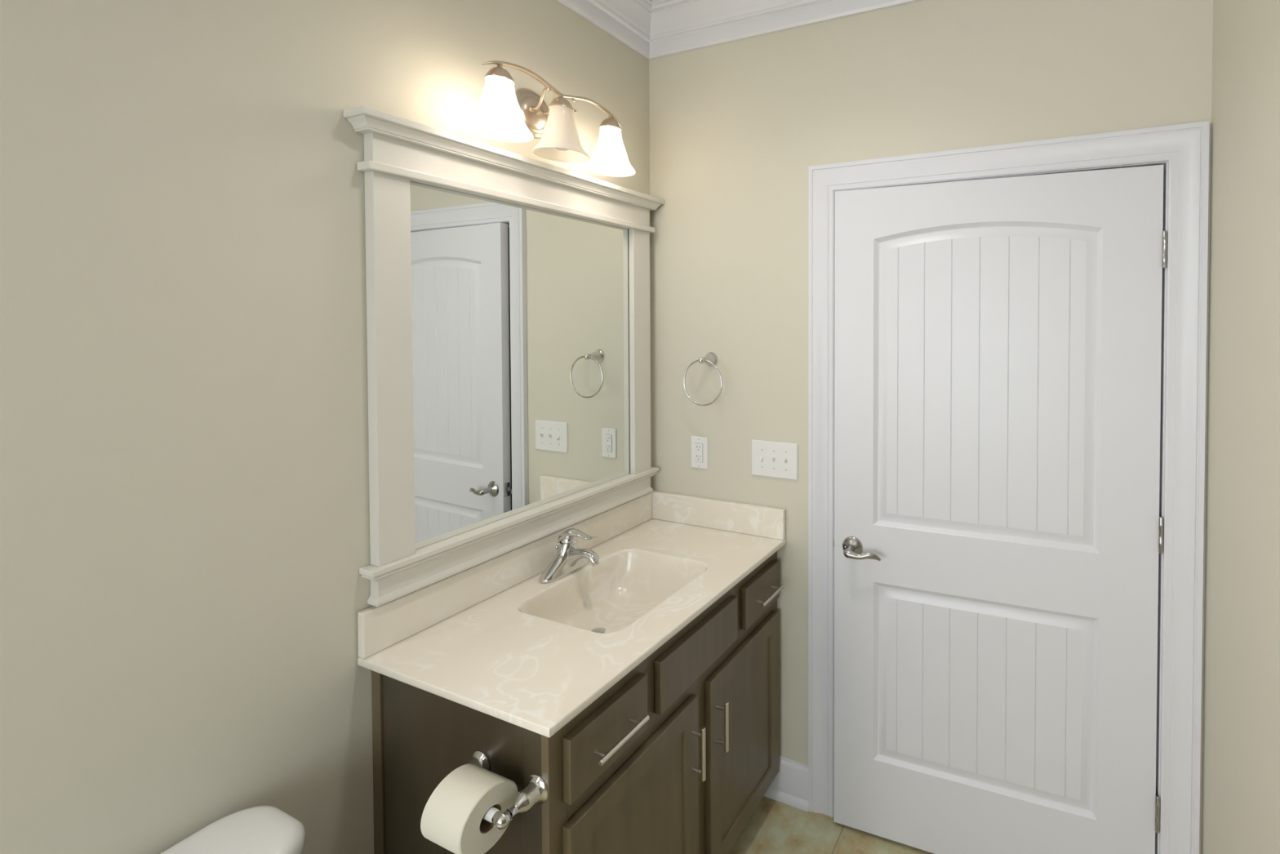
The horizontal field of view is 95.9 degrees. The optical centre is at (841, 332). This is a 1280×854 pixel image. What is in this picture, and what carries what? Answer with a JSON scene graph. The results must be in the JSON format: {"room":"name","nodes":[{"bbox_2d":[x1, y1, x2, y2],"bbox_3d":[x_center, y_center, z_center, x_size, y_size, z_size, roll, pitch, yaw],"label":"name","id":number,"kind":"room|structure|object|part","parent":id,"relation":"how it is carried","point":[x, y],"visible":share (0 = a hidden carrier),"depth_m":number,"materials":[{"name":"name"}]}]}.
{"room":"bathroom","nodes":[
{"label":"bathroom","id":0,"kind":"room"},
{"bbox_2d":[0,0,651,853],"bbox_3d":[-1.374,0.243,0.533,0.120,2.745,3.540,1,1,21],"label":"wall","id":1,"kind":"structure","parent":0,"point":[184,503],"depth_m":0.96,"materials":[{"name":"beige paint"}]},
{"bbox_2d":[342,105,664,606],"bbox_3d":[-0.856,0.056,1.591,0.068,1.074,0.938,1,1,21],"label":"mirror","id":2,"kind":"object","parent":1,"relation":"attached to","point":[508,293],"visible":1,"depth_m":1.45,"materials":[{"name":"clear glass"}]},
{"bbox_3d":[-0.883,0.066,1.600,0.005,0.883,0.775,1,1,21],"label":"glass","id":3,"kind":"part","parent":2,"relation":"part of","materials":[{"name":"white mirror"}]},
{"bbox_2d":[357,492,652,658],"bbox_3d":[-0.880,0.651,1.608,0.021,0.100,0.910,1,1,21],"label":"backsplash","id":4,"kind":"structure","parent":1,"relation":"attached to","point":[380,627],"depth_m":1.41,"materials":[{"name":"stone"}]},
{"bbox_2d":[465,60,635,177],"bbox_3d":[-0.805,-0.594,1.525,0.201,0.202,0.502,1,1,21],"label":"vanity light","id":5,"kind":"object","parent":1,"relation":"attached to","point":[503,113],"visible":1,"depth_m":1.49,"materials":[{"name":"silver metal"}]},
{"bbox_3d":[-0.844,-0.558,1.347,0.142,0.128,0.142,1,1,21],"label":"lamp shade","id":6,"kind":"part","parent":5,"relation":"part of","materials":[{"name":"white glass"}]},
{"bbox_3d":[-0.844,-0.562,1.347,0.055,0.109,0.055,1,1,21],"label":"light bulb","id":7,"kind":"part","parent":5,"relation":"part of","materials":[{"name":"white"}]},
{"bbox_3d":[-0.882,-0.629,1.565,0.028,0.134,0.134,1,1,21],"label":"plate","id":8,"kind":"part","parent":5,"relation":"part of","materials":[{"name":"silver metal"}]},
{"bbox_3d":[-0.778,-0.665,1.513,0.018,0.040,0.449,1,1,21],"label":"arched arm","id":9,"kind":"part","parent":5,"relation":"part of","materials":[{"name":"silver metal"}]},
{"bbox_3d":[-0.778,-0.557,1.515,0.142,0.128,0.142,1,1,21],"label":"lamp shade","id":10,"kind":"part","parent":5,"relation":"part of","materials":[{"name":"white glass"}]},
{"bbox_3d":[-0.778,-0.561,1.515,0.055,0.109,0.055,1,1,21],"label":"light bulb","id":11,"kind":"part","parent":5,"relation":"part of","materials":[{"name":"white glass"}]},
{"bbox_3d":[-0.713,-0.564,1.683,0.142,0.128,0.142,1,1,21],"label":"lamp shade","id":12,"kind":"part","parent":5,"relation":"part of","materials":[{"name":"white glass"}]},
{"bbox_2d":[728,795,933,853],"bbox_3d":[0.110,1.654,-0.059,3.340,0.050,3.470,1,1,21],"label":"floor","id":13,"kind":"structure","parent":0,"point":[774,827],"depth_m":1.72,"materials":[{"name":"tile"}]},
{"bbox_2d":[159,805,305,853],"bbox_3d":[-0.861,1.242,0.689,0.711,0.740,0.476,1,1,21],"label":"toilet","id":14,"kind":"object","parent":13,"relation":"on","point":[258,829],"visible":1,"depth_m":0.94,"materials":[{"name":"white ceramic"}]},
{"bbox_2d":[371,551,784,853],"bbox_3d":[-0.607,1.160,1.534,0.592,0.876,0.906,1,1,21],"label":"vanity cabinet","id":15,"kind":"object","parent":13,"relation":"on","point":[677,756],"visible":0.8,"depth_m":1.22,"materials":[{"name":"brown wood"}]},
{"bbox_3d":[-0.803,1.167,1.138,0.515,0.876,0.016,1,1,21],"label":"panel","id":16,"kind":"part","parent":15,"relation":"part of","materials":[{"name":"brown wood"}]},
{"bbox_2d":[466,750,547,829],"bbox_3d":[-0.663,0.865,1.024,0.210,0.054,0.083,1,1,21],"label":"toilet paper holder","id":17,"kind":"object","parent":15,"relation":"attached to","point":[535,790],"visible":0.52,"depth_m":1.00,"materials":[{"name":"silver metal"}]},
{"bbox_2d":[420,763,518,853],"bbox_3d":[-0.679,0.874,0.999,0.104,0.111,0.111,1,1,21],"label":"toilet paper roll","id":18,"kind":"object","parent":17,"relation":"hanging from","point":[451,818],"visible":0.93,"depth_m":0.97,"materials":[{"name":"white tissue paper"},{"name":"brown cardboard"}]},
{"bbox_3d":[-0.736,0.864,1.052,0.054,0.054,0.083,1,1,21],"label":"post","id":19,"kind":"part","parent":17,"relation":"part of","materials":[{"name":"silver metal"}]},
{"bbox_3d":[-0.591,0.866,0.996,0.054,0.054,0.083,1,1,21],"label":"post","id":20,"kind":"part","parent":17,"relation":"part of","materials":[{"name":"silver metal"}]},
{"bbox_2d":[357,490,786,737],"bbox_3d":[-0.621,0.728,1.519,0.569,0.250,0.930,1,1,21],"label":"countertop","id":21,"kind":"structure","parent":15,"relation":"on","point":[490,637],"depth_m":1.37,"materials":[{"name":"stone"}]},
{"bbox_2d":[538,528,599,583],"bbox_3d":[-0.796,0.638,1.582,0.148,0.128,0.160,-1,1,-36],"label":"faucet","id":22,"kind":"object","parent":21,"relation":"on","point":[568,558],"visible":1,"depth_m":1.57,"materials":[{"name":"silver metal"}]},
{"bbox_3d":[-0.765,0.594,1.585,0.128,0.040,0.043,1,1,21],"label":"lever","id":23,"kind":"part","parent":22,"relation":"part of","materials":[{"name":"silver metal"}]},
{"bbox_3d":[-0.760,0.659,1.584,0.134,0.066,0.054,1,1,21],"label":"spout","id":24,"kind":"part","parent":22,"relation":"part of","materials":[{"name":"silver metal"}]},
{"bbox_2d":[517,548,708,633],"bbox_3d":[-0.618,0.778,1.523,0.345,0.150,0.412,1,1,21],"label":"sink basin","id":25,"kind":"object","parent":21,"relation":"in","point":[614,595],"depth_m":1.64,"materials":[{"name":"stone"}]},
{"bbox_3d":[-0.489,0.842,1.146,0.020,0.126,0.213,1,1,21],"label":"drawer","id":26,"kind":"part","parent":15,"relation":"part of","materials":[{"name":"brown wood"}]},
{"bbox_3d":[-0.462,0.845,1.138,0.038,0.012,0.135,1,1,21],"label":"bar pull","id":27,"kind":"part","parent":15,"relation":"part of","materials":[{"name":"silver metal"}]},
{"bbox_3d":[-0.456,1.223,1.241,0.020,0.547,0.403,1,1,21],"label":"cabinet door","id":28,"kind":"part","parent":15,"relation":"part of","materials":[{"name":"brown wood"}]},
{"bbox_3d":[-0.394,1.111,1.451,0.019,0.774,0.904,1,1,21],"label":"frame","id":29,"kind":"part","parent":15,"relation":"part of","materials":[{"name":"brown wood"}]},
{"bbox_3d":[-0.373,0.836,1.442,0.020,0.126,0.335,1,1,21],"label":"drawer","id":30,"kind":"part","parent":15,"relation":"part of","materials":[{"name":"brown wood"}]},
{"bbox_3d":[-0.364,1.073,1.393,0.038,0.135,0.012,1,1,21],"label":"bar pull","id":31,"kind":"part","parent":15,"relation":"part of","materials":[{"name":"silver metal"}]},
{"bbox_3d":[-0.480,1.152,1.962,0.515,0.876,0.016,1,1,21],"label":"panel","id":32,"kind":"part","parent":15,"relation":"part of","materials":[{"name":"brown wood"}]},
{"bbox_3d":[-0.326,1.075,1.491,0.038,0.135,0.012,1,1,21],"label":"bar pull","id":33,"kind":"part","parent":15,"relation":"part of","materials":[{"name":"silver metal"}]},
{"bbox_3d":[-0.291,1.215,1.661,0.020,0.547,0.392,1,1,21],"label":"cabinet door","id":34,"kind":"part","parent":15,"relation":"part of","materials":[{"name":"brown wood"}]},
{"bbox_3d":[-0.258,0.831,1.738,0.020,0.126,0.211,1,1,21],"label":"drawer","id":35,"kind":"part","parent":15,"relation":"part of","materials":[{"name":"brown wood"}]},
{"bbox_3d":[-0.228,0.834,1.734,0.038,0.012,0.135,1,1,21],"label":"bar pull","id":36,"kind":"part","parent":15,"relation":"part of","materials":[{"name":"silver metal"}]},
{"bbox_2d":[648,0,1213,853],"bbox_3d":[0.133,0.221,1.779,1.778,2.745,0.120,1,1,21],"label":"wall","id":37,"kind":"structure","parent":0,"point":[737,128],"depth_m":1.83,"materials":[{"name":"beige paint"}]},
{"bbox_2d":[691,435,708,469],"bbox_3d":[-0.514,0.434,1.967,0.071,0.114,0.009,1,1,21],"label":"outlet","id":38,"kind":"object","parent":37,"relation":"attached to","point":[699,444],"visible":1,"depth_m":1.96,"materials":[{"name":"white plastic"}]},
{"bbox_2d":[695,444,701,452],"bbox_3d":[-0.515,0.417,1.963,0.027,0.025,0.001,1,1,21],"label":"receptacle","id":39,"kind":"object","parent":38,"relation":"attached to","point":[698,446],"depth_m":1.96,"materials":[{"name":"grey plastic"}]},
{"bbox_2d":[695,453,702,461],"bbox_3d":[-0.516,0.451,1.964,0.027,0.025,0.001,1,1,21],"label":"receptacle","id":40,"kind":"object","parent":38,"relation":"attached to","point":[698,456],"depth_m":1.96,"materials":[{"name":"grey plastic"}]},
{"bbox_2d":[683,351,722,405],"bbox_3d":[-0.474,0.162,1.914,0.163,0.186,0.069,1,1,21],"label":"towel ring","id":41,"kind":"object","parent":37,"relation":"attached to","point":[710,358],"visible":1,"depth_m":1.91,"materials":[{"name":"silver metal"}]},
{"bbox_3d":[-0.486,0.097,1.893,0.021,0.023,0.023,1,1,21],"label":"ring post","id":42,"kind":"part","parent":41,"relation":"part of","materials":[{"name":"silver metal"}]},
{"bbox_2d":[557,0,923,59],"bbox_3d":[0.127,-1.043,-0.079,3.099,0.144,3.299,1,1,21],"label":"crown molding","id":43,"kind":"structure","parent":37,"relation":"attached to","point":[655,28],"depth_m":1.86,"materials":[{"name":"white paint"}]},
{"bbox_2d":[751,439,798,479],"bbox_3d":[-0.231,0.433,1.851,0.176,0.122,0.018,1,1,21],"label":"light switch","id":44,"kind":"object","parent":37,"relation":"attached to","point":[769,459],"visible":1,"depth_m":1.85,"materials":[{"name":"white plastic"}]},
{"bbox_2d":[764,755,808,811],"bbox_3d":[-0.196,1.523,1.855,0.192,0.136,0.024,1,1,21],"label":"baseboard","id":45,"kind":"structure","parent":37,"relation":"attached to","point":[789,786],"depth_m":1.84,"materials":[{"name":"white paint"}]},
{"bbox_2d":[833,161,1168,853],"bbox_3d":[0.417,0.566,1.622,0.962,2.062,0.218,1,1,21],"label":"door","id":46,"kind":"structure","parent":37,"relation":"in","point":[1000,342],"depth_m":1.57,"materials":[{"name":"white paint"}]},
{"bbox_3d":[0.061,0.680,1.663,0.116,0.029,0.026,0,1,17],"label":"lever handle","id":47,"kind":"part","parent":46,"relation":"part of","materials":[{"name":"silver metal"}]},
{"bbox_3d":[0.405,1.063,1.610,0.558,0.478,0.011,0,1,19],"label":"panel","id":48,"kind":"part","parent":46,"relation":"part of","materials":[{"name":"white paint"}]},
{"bbox_3d":[0.406,0.141,1.593,0.560,0.838,0.011,0,1,19],"label":"panel","id":49,"kind":"part","parent":46,"relation":"part of","materials":[{"name":"white paint"}]},
{"bbox_2d":[808,120,1209,853],"bbox_3d":[0.411,0.530,1.601,1.109,2.134,0.019,1,1,21],"label":"door frame","id":50,"kind":"structure","parent":37,"relation":"attached to","point":[1185,147],"depth_m":1.44,"materials":[{"name":"white paint"}]},
{"bbox_2d":[1200,0,1279,853],"bbox_3d":[1.422,0.241,0.819,1.322,2.745,0.970,1,1,21],"label":"wall","id":51,"kind":"structure","parent":0,"point":[1241,780],"depth_m":1.13,"materials":[{"name":"beige paint"}]}
]}

